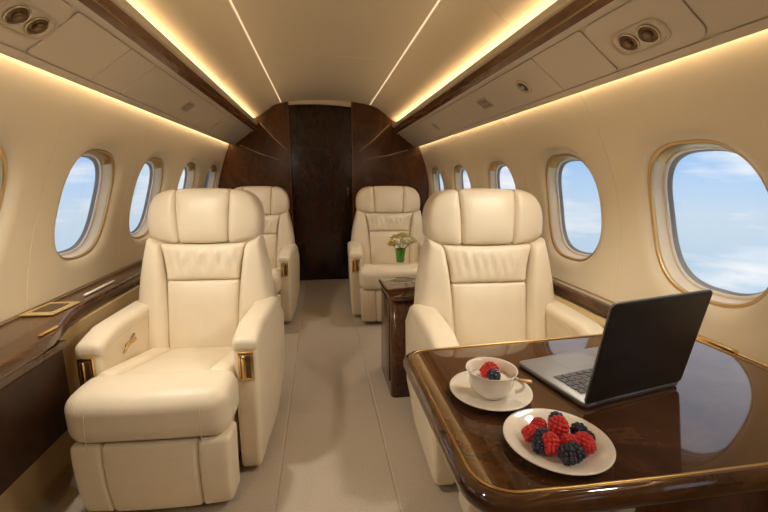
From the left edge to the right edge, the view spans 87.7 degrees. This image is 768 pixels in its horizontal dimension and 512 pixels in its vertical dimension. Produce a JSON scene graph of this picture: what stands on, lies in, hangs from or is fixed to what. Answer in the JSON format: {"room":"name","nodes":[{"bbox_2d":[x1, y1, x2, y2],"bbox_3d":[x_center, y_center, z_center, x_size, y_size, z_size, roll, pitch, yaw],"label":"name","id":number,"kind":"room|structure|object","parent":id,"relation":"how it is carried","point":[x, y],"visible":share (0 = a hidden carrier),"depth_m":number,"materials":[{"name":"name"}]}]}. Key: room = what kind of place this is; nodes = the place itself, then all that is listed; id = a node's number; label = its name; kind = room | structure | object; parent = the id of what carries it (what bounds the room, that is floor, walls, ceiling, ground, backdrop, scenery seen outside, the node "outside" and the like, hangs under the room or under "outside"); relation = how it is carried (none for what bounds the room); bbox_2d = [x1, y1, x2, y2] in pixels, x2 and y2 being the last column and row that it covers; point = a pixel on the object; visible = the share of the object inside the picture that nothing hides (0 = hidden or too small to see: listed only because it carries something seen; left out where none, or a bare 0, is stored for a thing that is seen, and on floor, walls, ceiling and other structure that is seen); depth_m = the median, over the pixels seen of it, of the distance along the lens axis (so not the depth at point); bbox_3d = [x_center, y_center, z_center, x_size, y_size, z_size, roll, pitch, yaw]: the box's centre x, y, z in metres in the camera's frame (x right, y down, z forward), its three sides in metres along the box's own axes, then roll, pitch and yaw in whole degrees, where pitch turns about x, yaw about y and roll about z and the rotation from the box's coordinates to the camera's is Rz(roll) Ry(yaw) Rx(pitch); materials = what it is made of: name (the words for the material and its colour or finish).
{"room":"aircraft cabin","nodes":[
{"label":"aircraft cabin","id":0,"kind":"room"},
{"bbox_2d":[0,53,228,324],"bbox_3d":[-1.249,-0.203,1.338,0.248,1.000,6.360,-2,11,-9],"label":"wall","id":1,"kind":"structure","parent":0,"point":[48,120],"depth_m":1.63,"materials":[{"name":"beige plastic"}]},
{"bbox_2d":[0,145,6,210],"bbox_3d":[-1.327,-0.112,1.178,0.170,0.520,0.492,-2,11,-9],"label":"window","id":2,"kind":"structure","parent":1,"relation":"in","point":[3,162],"depth_m":1.38,"materials":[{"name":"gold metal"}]},
{"bbox_2d":[0,0,58,39],"bbox_3d":[-0.987,-0.656,1.103,0.088,0.074,0.208,-1,11,-7],"label":"air vent","id":3,"kind":"object","parent":1,"relation":"attached to","point":[18,14],"visible":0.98,"depth_m":1.10,"materials":[{"name":"beige plastic"}]},
{"bbox_2d":[0,349,69,495],"bbox_3d":[-0.898,0.748,-0.071,0.061,0.316,3.025,-2,11,-9],"label":"side panel","id":4,"kind":"object","parent":1,"relation":"attached to","point":[32,405],"visible":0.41,"depth_m":1.22,"materials":[{"name":"brown wood"}]},
{"bbox_2d":[0,0,71,47],"bbox_3d":[-0.929,-0.592,0.768,0.163,0.122,0.889,-2,11,-9],"label":"trim","id":5,"kind":"structure","parent":1,"relation":"attached to","point":[60,10],"depth_m":1.12,"materials":[{"name":"beige plastic"}]},
{"bbox_2d":[0,282,139,511],"bbox_3d":[-1.242,0.583,1.437,0.140,0.622,6.160,-2,11,-9],"label":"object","id":6,"kind":"structure","parent":1,"relation":"attached to","point":[33,485],"depth_m":1.53,"materials":[{"name":"brown"}]},
{"bbox_2d":[0,259,142,388],"bbox_3d":[-1.203,0.267,1.383,0.245,0.079,6.140,-2,11,-9],"label":"ledge","id":7,"kind":"object","parent":6,"relation":"on","point":[21,348],"depth_m":1.37,"materials":[{"name":"brown wood"}]},
{"bbox_2d":[38,325,57,336],"bbox_3d":[-1.098,0.245,1.308,0.010,0.008,0.090,-2,11,-9],"label":"handle","id":8,"kind":"object","parent":7,"relation":"attached to","point":[55,326],"visible":1,"depth_m":1.30,"materials":[{"name":"gold metal"}]},
{"bbox_2d":[19,301,79,316],"bbox_3d":[-1.279,0.201,1.539,0.116,0.008,0.164,-1,11,-5],"label":"control panel","id":9,"kind":"object","parent":7,"relation":"attached to","point":[51,308],"visible":1,"depth_m":1.52,"materials":[{"name":"gold metal"}]},
{"bbox_2d":[27,12,129,78],"bbox_3d":[-1.025,-0.707,1.370,0.163,0.122,0.342,-2,11,-9],"label":"trim","id":10,"kind":"structure","parent":1,"relation":"attached to","point":[80,46],"depth_m":1.34,"materials":[{"name":"beige plastic"}]},
{"bbox_2d":[57,149,114,260],"bbox_3d":[-1.443,-0.250,1.906,0.170,0.520,0.492,-2,11,-9],"label":"window","id":11,"kind":"structure","parent":1,"relation":"in","point":[103,161],"depth_m":2.07,"materials":[{"name":"beige plastic"}]},
{"bbox_2d":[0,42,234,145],"bbox_3d":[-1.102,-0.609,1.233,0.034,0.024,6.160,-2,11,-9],"label":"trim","id":12,"kind":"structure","parent":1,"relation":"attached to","point":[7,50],"depth_m":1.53,"materials":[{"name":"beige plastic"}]},
{"bbox_2d":[91,49,154,92],"bbox_3d":[-1.071,-0.761,1.654,0.163,0.122,0.236,-2,11,-9],"label":"trim","id":13,"kind":"structure","parent":1,"relation":"attached to","point":[131,66],"depth_m":1.64,"materials":[{"name":"beige plastic"}]},
{"bbox_2d":[130,157,163,238],"bbox_3d":[-1.549,-0.376,2.566,0.170,0.520,0.492,-2,11,-9],"label":"window","id":14,"kind":"structure","parent":1,"relation":"in","point":[156,166],"depth_m":2.73,"materials":[{"name":"beige plastic"}]},
{"bbox_2d":[121,66,215,124],"bbox_3d":[-1.173,-0.881,2.290,0.163,0.122,1.066,-2,11,-9],"label":"trim","id":15,"kind":"structure","parent":1,"relation":"attached to","point":[157,89],"depth_m":2.10,"materials":[{"name":"beige plastic"}]},
{"bbox_2d":[179,101,194,111],"bbox_3d":[-1.189,-0.904,2.419,0.064,0.050,0.124,-2,11,-9],"label":"air vent","id":16,"kind":"object","parent":1,"relation":"attached to","point":[187,106],"visible":1,"depth_m":2.40,"materials":[{"name":"beige plastic"}]},
{"bbox_2d":[183,162,195,188],"bbox_3d":[-1.662,-0.510,3.274,0.170,0.520,0.492,-2,11,-9],"label":"window","id":17,"kind":"structure","parent":1,"relation":"in","point":[190,168],"depth_m":3.45,"materials":[{"name":"beige plastic"}]},
{"bbox_2d":[206,165,215,187],"bbox_3d":[-1.772,-0.641,3.963,0.170,0.520,0.492,-2,11,-9],"label":"window","id":18,"kind":"structure","parent":1,"relation":"in","point":[211,176],"depth_m":4.15,"materials":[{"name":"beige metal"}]},
{"bbox_2d":[211,121,219,127],"bbox_3d":[-1.315,-1.024,3.119,0.072,0.056,0.088,-3,11,-14],"label":"light","id":19,"kind":"object","parent":1,"relation":"attached to","point":[215,124],"visible":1,"depth_m":3.11,"materials":[{"name":"beige plastic"}]},
{"bbox_2d":[195,108,250,142],"bbox_3d":[-1.367,-1.113,3.508,0.163,0.122,1.436,-2,11,-9],"label":"trim","id":20,"kind":"structure","parent":1,"relation":"attached to","point":[228,128],"depth_m":3.33,"materials":[{"name":"beige plastic"}]},
{"bbox_2d":[218,100,428,231],"bbox_3d":[-0.650,-0.712,4.499,2.390,2.020,0.102,-2,11,-9],"label":"wall","id":21,"kind":"structure","parent":0,"point":[381,156],"depth_m":4.37,"materials":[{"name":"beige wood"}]},
{"bbox_2d":[0,0,252,142],"bbox_3d":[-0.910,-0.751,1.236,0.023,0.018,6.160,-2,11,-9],"label":"trim","id":22,"kind":"structure","parent":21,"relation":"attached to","point":[77,4],"depth_m":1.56,"materials":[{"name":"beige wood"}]},
{"bbox_2d":[78,0,256,130],"bbox_3d":[-0.893,-0.790,1.232,0.057,0.068,6.160,-2,11,-9],"label":"trim","id":23,"kind":"structure","parent":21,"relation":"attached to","point":[109,5],"depth_m":1.64,"materials":[{"name":"brown wood"}]},
{"bbox_2d":[111,0,257,124],"bbox_3d":[-0.890,-0.825,1.226,0.084,0.032,6.160,-2,11,-9],"label":"trim","id":24,"kind":"structure","parent":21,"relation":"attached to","point":[124,5],"depth_m":1.77,"materials":[{"name":"beige plastic"}]},
{"bbox_2d":[229,0,280,101],"bbox_3d":[-0.605,-1.051,1.228,0.005,0.005,6.159,-2,11,-9],"label":"trim","id":25,"kind":"structure","parent":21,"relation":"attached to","point":[229,0],"depth_m":2.39,"materials":[{"name":"beige plastic"}]},
{"bbox_2d":[288,104,352,279],"bbox_3d":[-0.689,-0.684,4.510,0.690,1.950,0.056,-2,11,-9],"label":"door","id":26,"kind":"structure","parent":21,"relation":"in","point":[320,135],"depth_m":4.48,"materials":[{"name":"brown wood"}]},
{"bbox_2d":[370,0,439,104],"bbox_3d":[0.324,-1.078,1.371,0.005,0.005,6.159,-2,11,-9],"label":"trim","id":27,"kind":"structure","parent":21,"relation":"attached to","point":[438,0],"depth_m":2.41,"materials":[{"name":"beige plastic"}]},
{"bbox_2d":[392,0,574,127],"bbox_3d":[0.608,-0.869,1.457,0.084,0.032,6.160,-2,11,-9],"label":"trim","id":28,"kind":"structure","parent":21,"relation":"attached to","point":[557,6],"depth_m":1.77,"materials":[{"name":"beige"}]},
{"bbox_2d":[394,0,597,131],"bbox_3d":[0.592,-0.816,1.465,0.006,0.007,6.160,-2,11,-9],"label":"trim","id":29,"kind":"structure","parent":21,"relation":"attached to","point":[594,1],"depth_m":1.63,"materials":[{"name":"brown wood"}]},
{"bbox_2d":[393,0,613,132],"bbox_3d":[0.611,-0.834,1.464,0.057,0.068,6.160,-2,11,-9],"label":"trim","id":30,"kind":"structure","parent":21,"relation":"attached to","point":[576,5],"depth_m":1.65,"materials":[{"name":"brown wood"}]},
{"bbox_2d":[397,0,628,133],"bbox_3d":[0.629,-0.797,1.474,0.023,0.018,6.160,-2,11,-9],"label":"trim","id":31,"kind":"structure","parent":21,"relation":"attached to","point":[614,4],"depth_m":1.56,"materials":[{"name":"beige"}]},
{"bbox_2d":[32,279,634,511],"bbox_3d":[-0.196,0.839,1.756,2.300,0.004,6.360,-2,11,-9],"label":"floor","id":32,"kind":"structure","parent":0,"point":[339,441],"depth_m":1.79,"materials":[{"name":"beige carpet"}]},
{"bbox_2d":[64,188,284,510],"bbox_3d":[-0.816,0.288,1.669,0.662,1.111,0.869,-1,11,-6],"label":"seat","id":33,"kind":"object","parent":32,"relation":"on","point":[186,377],"visible":1,"depth_m":1.53,"materials":[{"name":"beige leather"}]},
{"bbox_2d":[124,346,232,373],"bbox_3d":[-0.812,0.474,1.665,0.305,0.196,0.470,-1,11,-6],"label":"seat cushion","id":34,"kind":"object","parent":33,"relation":"on","point":[168,359],"depth_m":1.58,"materials":[{"name":"beige leather"}]},
{"bbox_2d":[161,242,246,279],"bbox_3d":[-0.843,0.020,1.891,0.379,0.166,0.133,-1,11,-6],"label":"cushion","id":35,"kind":"object","parent":33,"relation":"on","point":[179,260],"depth_m":1.84,"materials":[{"name":"beige leather"}]},
{"bbox_2d":[168,278,240,349],"bbox_3d":[-0.838,0.278,1.889,0.323,0.339,0.162,-1,11,-6],"label":"cushion","id":36,"kind":"object","parent":33,"relation":"on","point":[203,312],"depth_m":1.83,"materials":[{"name":"beige leather"}]},
{"bbox_2d":[235,186,299,321],"bbox_3d":[-1.078,-0.015,3.301,0.662,1.096,0.869,-1,11,-6],"label":"seat","id":37,"kind":"object","parent":32,"relation":"on","point":[278,234],"visible":0.44,"depth_m":3.48,"materials":[{"name":"beige leather"}]},
{"bbox_2d":[262,234,276,268],"bbox_3d":[-1.100,-0.025,3.521,0.323,0.334,0.162,-1,11,-6],"label":"cushion","id":38,"kind":"object","parent":37,"relation":"on","point":[270,239],"depth_m":3.48,"materials":[{"name":"beige leather"}]},
{"bbox_2d":[262,215,279,233],"bbox_3d":[-1.105,-0.280,3.523,0.379,0.163,0.133,-1,11,-6],"label":"cushion","id":39,"kind":"object","parent":37,"relation":"on","point":[272,222],"depth_m":3.49,"materials":[{"name":"beige leather"}]},
{"bbox_2d":[348,186,425,321],"bbox_3d":[0.072,-0.056,3.518,0.776,1.096,0.869,-1,11,-6],"label":"seat","id":40,"kind":"object","parent":32,"relation":"on","point":[382,212],"visible":0.71,"depth_m":3.67,"materials":[{"name":"beige leather"}]},
{"bbox_2d":[365,213,411,230],"bbox_3d":[0.045,-0.321,3.740,0.444,0.163,0.133,-1,11,-6],"label":"cushion","id":41,"kind":"object","parent":40,"relation":"on","point":[373,221],"depth_m":3.69,"materials":[{"name":"beige leather"}]},
{"bbox_2d":[369,231,408,264],"bbox_3d":[0.050,-0.066,3.738,0.379,0.334,0.162,-1,11,-6],"label":"cushion","id":42,"kind":"object","parent":40,"relation":"on","point":[380,252],"depth_m":3.68,"materials":[{"name":"beige leather"}]},
{"bbox_2d":[395,248,405,262],"bbox_3d":[0.135,-0.005,3.318,0.090,0.112,0.090,-2,11,-9],"label":"vase","id":43,"kind":"object","parent":40,"relation":"on","point":[400,254],"visible":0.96,"depth_m":3.29,"materials":[{"name":"green glass"}]},
{"bbox_2d":[386,239,396,248],"bbox_3d":[0.063,-0.094,3.276,0.093,0.115,0.098,5,12,25],"label":"flower","id":44,"kind":"object","parent":43,"relation":"in","point":[390,243],"visible":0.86,"depth_m":3.26,"materials":[{"name":"yellow plant"}]},
{"bbox_2d":[392,237,403,249],"bbox_3d":[0.116,-0.094,3.247,0.106,0.124,0.098,-2,11,-9],"label":"flower","id":45,"kind":"object","parent":43,"relation":"on","point":[398,242],"visible":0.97,"depth_m":3.23,"materials":[{"name":"beige plant"}]},
{"bbox_2d":[394,232,404,249],"bbox_3d":[0.135,-0.119,3.296,0.100,0.154,0.097,-2,11,-9],"label":"flower","id":46,"kind":"object","parent":43,"relation":"on","point":[399,235],"visible":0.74,"depth_m":3.26,"materials":[{"name":"yellow plant"}]},
{"bbox_2d":[400,231,410,249],"bbox_3d":[0.179,-0.128,3.316,0.086,0.164,0.087,-2,11,-9],"label":"flower","id":47,"kind":"object","parent":43,"relation":"on","point":[403,232],"visible":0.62,"depth_m":3.28,"materials":[{"name":"beige plant"}]},
{"bbox_2d":[400,236,412,248],"bbox_3d":[0.181,-0.101,3.263,0.108,0.131,0.101,-2,11,-9],"label":"flower","id":48,"kind":"object","parent":43,"relation":"on","point":[406,240],"visible":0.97,"depth_m":3.25,"materials":[{"name":"beige plant"}]},
{"bbox_2d":[405,236,417,248],"bbox_3d":[0.226,-0.108,3.315,0.121,0.128,0.065,3,11,14],"label":"flower","id":49,"kind":"object","parent":43,"relation":"in","point":[413,238],"visible":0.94,"depth_m":3.28,"materials":[{"name":"beige plant"}]},
{"bbox_2d":[379,277,415,397],"bbox_3d":[0.299,0.441,2.329,0.615,0.565,0.425,-2,11,-9],"label":"side table","id":50,"kind":"object","parent":32,"relation":"on","point":[397,293],"visible":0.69,"depth_m":2.14,"materials":[{"name":"brown wood"}]},
{"bbox_2d":[405,188,608,511],"bbox_3d":[0.498,0.297,1.624,0.712,1.111,0.869,-1,11,-6],"label":"seat","id":51,"kind":"object","parent":32,"relation":"on","point":[484,276],"visible":0.57,"depth_m":1.79,"materials":[{"name":"beige leather"}]},
{"bbox_2d":[443,243,530,282],"bbox_3d":[0.471,0.029,1.845,0.407,0.166,0.133,-1,11,-6],"label":"cushion","id":52,"kind":"object","parent":51,"relation":"on","point":[462,262],"depth_m":1.80,"materials":[{"name":"beige leather"}]},
{"bbox_2d":[450,281,525,345],"bbox_3d":[0.476,0.287,1.844,0.347,0.339,0.162,-1,11,-6],"label":"cushion","id":53,"kind":"object","parent":51,"relation":"on","point":[482,312],"depth_m":1.79,"materials":[{"name":"beige leather"}]},
{"bbox_2d":[403,334,767,511],"bbox_3d":[0.505,0.630,0.963,0.855,0.703,0.582,-2,11,-9],"label":"dining table","id":54,"kind":"object","parent":32,"relation":"on","point":[699,443],"visible":0.78,"depth_m":0.73,"materials":[{"name":"brown wood"}]},
{"bbox_2d":[449,371,532,411],"bbox_3d":[0.225,0.287,0.850,0.171,0.016,0.171,-2,11,-9],"label":"saucer","id":55,"kind":"object","parent":54,"relation":"on","point":[460,387],"visible":0.58,"depth_m":0.82,"materials":[{"name":"white ceramic"}]},
{"bbox_2d":[465,357,531,399],"bbox_3d":[0.232,0.262,0.843,0.120,0.058,0.107,-2,11,-9],"label":"teacup","id":56,"kind":"object","parent":55,"relation":"on","point":[485,388],"visible":0.95,"depth_m":0.81,"materials":[{"name":"white ceramic"}]},
{"bbox_2d":[479,361,498,377],"bbox_3d":[0.223,0.242,0.846,0.040,0.039,0.035,7,13,31],"label":"raspberry","id":57,"kind":"object","parent":56,"relation":"in","point":[487,366],"visible":0.74,"depth_m":0.84,"materials":[{"name":"red food"}]},
{"bbox_2d":[487,368,500,379],"bbox_3d":[0.228,0.248,0.830,0.028,0.032,0.030,1,11,5],"label":"blackberry","id":58,"kind":"object","parent":56,"relation":"in","point":[493,374],"visible":0.97,"depth_m":0.82,"materials":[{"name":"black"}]},
{"bbox_2d":[503,408,615,475],"bbox_3d":[0.296,0.318,0.687,0.178,0.016,0.178,-2,11,-9],"label":"plate","id":59,"kind":"object","parent":54,"relation":"on","point":[603,459],"visible":0.54,"depth_m":0.66,"materials":[{"name":"white ceramic"}]},
{"bbox_2d":[521,424,538,441],"bbox_3d":[0.253,0.304,0.688,0.032,0.030,0.028,4,11,20],"label":"raspberry","id":60,"kind":"object","parent":59,"relation":"on","point":[528,431],"visible":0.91,"depth_m":0.68,"materials":[{"name":"red food"}]},
{"bbox_2d":[531,435,544,454],"bbox_3d":[0.257,0.312,0.659,0.027,0.027,0.030,4,11,20],"label":"blackberry","id":61,"kind":"object","parent":59,"relation":"on","point":[537,445],"visible":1,"depth_m":0.65,"materials":[{"name":"black food"}]},
{"bbox_2d":[530,417,546,427],"bbox_3d":[0.274,0.301,0.710,0.030,0.030,0.027,6,13,31],"label":"raspberry","id":62,"kind":"object","parent":59,"relation":"on","point":[539,422],"visible":0.6,"depth_m":0.70,"materials":[{"name":"red food"}]},
{"bbox_2d":[532,427,548,438],"bbox_3d":[0.266,0.304,0.670,0.032,0.033,0.029,-10,15,-43],"label":"blackberry","id":63,"kind":"object","parent":59,"relation":"on","point":[540,431],"visible":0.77,"depth_m":0.67,"materials":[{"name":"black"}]},
{"bbox_2d":[542,431,560,455],"bbox_3d":[0.274,0.308,0.656,0.032,0.036,0.037,-3,11,-16],"label":"raspberry","id":64,"kind":"object","parent":59,"relation":"on","point":[551,441],"visible":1,"depth_m":0.65,"materials":[{"name":"red food"}]},
{"bbox_2d":[548,411,564,420],"bbox_3d":[0.310,0.296,0.722,0.029,0.032,0.028,7,13,32],"label":"blackberry","id":65,"kind":"object","parent":59,"relation":"on","point":[553,413],"visible":0.21,"depth_m":0.72,"materials":[{"name":"black food"}]},
{"bbox_2d":[547,415,569,437],"bbox_3d":[0.302,0.296,0.692,0.035,0.041,0.036,6,12,28],"label":"raspberry","id":66,"kind":"object","parent":59,"relation":"on","point":[557,424],"visible":0.88,"depth_m":0.68,"materials":[{"name":"red food"}]},
{"bbox_2d":[557,443,576,465],"bbox_3d":[0.290,0.314,0.632,0.029,0.033,0.032,-6,12,-28],"label":"blackberry","id":67,"kind":"object","parent":59,"relation":"on","point":[566,453],"visible":1,"depth_m":0.62,"materials":[{"name":"black food"}]},
{"bbox_2d":[560,433,578,443],"bbox_3d":[0.304,0.307,0.655,0.030,0.034,0.030,1,11,7],"label":"raspberry","id":68,"kind":"object","parent":59,"relation":"on","point":[565,438],"visible":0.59,"depth_m":0.65,"materials":[{"name":"red food"}]},
{"bbox_2d":[568,441,585,463],"bbox_3d":[0.305,0.312,0.637,0.033,0.032,0.030,5,12,25],"label":"blackberry","id":69,"kind":"object","parent":59,"relation":"on","point":[581,454],"visible":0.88,"depth_m":0.63,"materials":[{"name":"black food"}]},
{"bbox_2d":[570,422,587,434],"bbox_3d":[0.335,0.301,0.687,0.029,0.033,0.031,0,11,1],"label":"blackberry","id":70,"kind":"object","parent":59,"relation":"on","point":[575,427],"visible":0.62,"depth_m":0.68,"materials":[{"name":"black food"}]},
{"bbox_2d":[574,431,596,454],"bbox_3d":[0.330,0.307,0.657,0.036,0.037,0.032,6,12,30],"label":"raspberry","id":71,"kind":"object","parent":59,"relation":"on","point":[586,440],"visible":0.87,"depth_m":0.65,"materials":[{"name":"red food"}]},
{"bbox_2d":[586,429,595,439],"bbox_3d":[0.345,0.307,0.679,0.025,0.027,0.028,7,13,31],"label":"blackberry","id":72,"kind":"object","parent":59,"relation":"on","point":[587,431],"visible":0.27,"depth_m":0.67,"materials":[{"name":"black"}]},
{"bbox_2d":[519,289,712,407],"bbox_3d":[0.499,0.169,0.898,0.280,0.232,0.244,-4,11,-20],"label":"laptop","id":73,"kind":"object","parent":54,"relation":"on","point":[646,345],"visible":1,"depth_m":0.81,"materials":[{"name":"silver metal"}]},
{"bbox_2d":[127,0,556,122],"bbox_3d":[-0.152,-0.926,1.397,2.060,0.398,6.300,-2,11,-9],"label":"ceiling","id":74,"kind":"structure","parent":0,"point":[336,50],"depth_m":2.29,"materials":[{"name":"beige plastic"}]},
{"bbox_2d":[419,29,767,367],"bbox_3d":[0.920,-0.267,1.673,0.201,1.000,6.360,-2,11,-9],"label":"wall","id":75,"kind":"structure","parent":0,"point":[719,93],"depth_m":1.56,"materials":[{"name":"beige plastic"}]},
{"bbox_2d":[399,124,432,145],"bbox_3d":[0.312,-1.219,4.066,0.163,0.122,0.836,-2,11,-9],"label":"trim","id":76,"kind":"structure","parent":75,"relation":"attached to","point":[415,135],"depth_m":4.00,"materials":[{"name":"beige plastic"}]},
{"bbox_2d":[431,123,439,129],"bbox_3d":[0.427,-1.073,3.312,0.072,0.056,0.088,-3,11,-14],"label":"light","id":77,"kind":"object","parent":75,"relation":"attached to","point":[435,126],"visible":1,"depth_m":3.31,"materials":[{"name":"beige plastic"}]},
{"bbox_2d":[432,167,440,192],"bbox_3d":[0.613,-0.688,4.316,0.114,0.536,0.513,-2,11,-9],"label":"window","id":78,"kind":"structure","parent":75,"relation":"in","point":[435,172],"depth_m":4.51,"materials":[{"name":"beige plastic"}]},
{"bbox_2d":[417,105,470,137],"bbox_3d":[0.451,-1.054,3.197,0.163,0.122,0.946,-2,11,-9],"label":"trim","id":79,"kind":"structure","parent":75,"relation":"attached to","point":[447,119],"depth_m":3.08,"materials":[{"name":"beige plastic"}]},
{"bbox_2d":[454,165,464,189],"bbox_3d":[0.731,-0.547,3.578,0.114,0.536,0.513,-2,11,-9],"label":"window","id":80,"kind":"structure","parent":75,"relation":"in","point":[458,169],"depth_m":3.77,"materials":[{"name":"beige plastic"}]},
{"bbox_2d":[476,97,493,109],"bbox_3d":[0.586,-0.887,2.326,0.064,0.050,0.124,-2,11,-9],"label":"air vent","id":81,"kind":"object","parent":75,"relation":"attached to","point":[483,102],"visible":1,"depth_m":2.31,"materials":[{"name":"beige plastic"}]},
{"bbox_2d":[488,161,505,188],"bbox_3d":[0.854,-0.402,2.811,0.114,0.536,0.513,-2,11,-9],"label":"window","id":82,"kind":"structure","parent":75,"relation":"in","point":[494,168],"depth_m":2.99,"materials":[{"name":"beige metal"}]},
{"bbox_2d":[450,58,563,123],"bbox_3d":[0.609,-0.867,2.211,0.163,0.122,1.078,-2,11,-9],"label":"ceiling panel","id":83,"kind":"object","parent":75,"relation":"attached to","point":[502,92],"depth_m":2.03,"materials":[{"name":"beige plastic"}]},
{"bbox_2d":[515,80,531,93],"bbox_3d":[0.659,-0.799,1.891,0.072,0.056,0.088,-3,11,-14],"label":"light","id":84,"kind":"object","parent":75,"relation":"attached to","point":[521,85],"visible":1,"depth_m":1.89,"materials":[{"name":"beige plastic"}]},
{"bbox_2d":[545,153,599,261],"bbox_3d":[0.977,-0.256,2.045,0.114,0.536,0.513,-2,11,-9],"label":"window","id":85,"kind":"structure","parent":75,"relation":"in","point":[555,164],"depth_m":2.21,"materials":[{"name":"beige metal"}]},
{"bbox_2d":[533,31,616,88],"bbox_3d":[0.717,-0.737,1.531,0.163,0.122,0.315,-2,11,-9],"label":"trim","id":86,"kind":"structure","parent":75,"relation":"attached to","point":[573,61],"depth_m":1.50,"materials":[{"name":"beige plastic"}]},
{"bbox_2d":[554,292,606,327],"bbox_3d":[0.886,0.521,1.766,0.140,0.622,6.160,-2,11,-9],"label":"wall panel","id":87,"kind":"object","parent":75,"relation":"attached to","point":[598,318],"depth_m":1.70,"materials":[{"name":"beige"}]},
{"bbox_2d":[552,276,767,367],"bbox_3d":[0.865,0.187,1.699,0.100,0.068,6.140,-2,11,-9],"label":"ledge","id":88,"kind":"object","parent":87,"relation":"on","point":[598,306],"depth_m":1.66,"materials":[{"name":"brown wood"}]},
{"bbox_2d":[403,0,767,147],"bbox_3d":[0.821,-0.665,1.530,0.034,0.024,6.160,-2,11,-9],"label":"trim","id":89,"kind":"structure","parent":75,"relation":"attached to","point":[761,24],"depth_m":1.31,"materials":[{"name":"beige plastic"}]},
{"bbox_2d":[609,18,670,55],"bbox_3d":[0.780,-0.672,1.223,0.087,0.074,0.208,-2,11,-10],"label":"air vent","id":90,"kind":"object","parent":75,"relation":"attached to","point":[648,33],"visible":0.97,"depth_m":1.21,"materials":[{"name":"beige plastic"}]},
{"bbox_2d":[585,0,705,66],"bbox_3d":[0.769,-0.676,1.207,0.163,0.122,0.343,-2,11,-9],"label":"overhead panel","id":91,"kind":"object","parent":75,"relation":"attached to","point":[686,28],"depth_m":1.16,"materials":[{"name":"beige plastic"}]},
{"bbox_2d":[648,139,767,308],"bbox_3d":[1.089,-0.122,1.341,0.114,0.536,0.513,-2,11,-9],"label":"window","id":92,"kind":"structure","parent":75,"relation":"in","point":[663,163],"depth_m":1.49,"materials":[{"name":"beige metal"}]},
{"bbox_2d":[685,0,767,32],"bbox_3d":[0.913,-0.505,0.310,0.163,0.122,1.496,-2,11,-9],"label":"trim","id":93,"kind":"structure","parent":75,"relation":"attached to","point":[719,16],"depth_m":0.99,"materials":[{"name":"beige plastic"}]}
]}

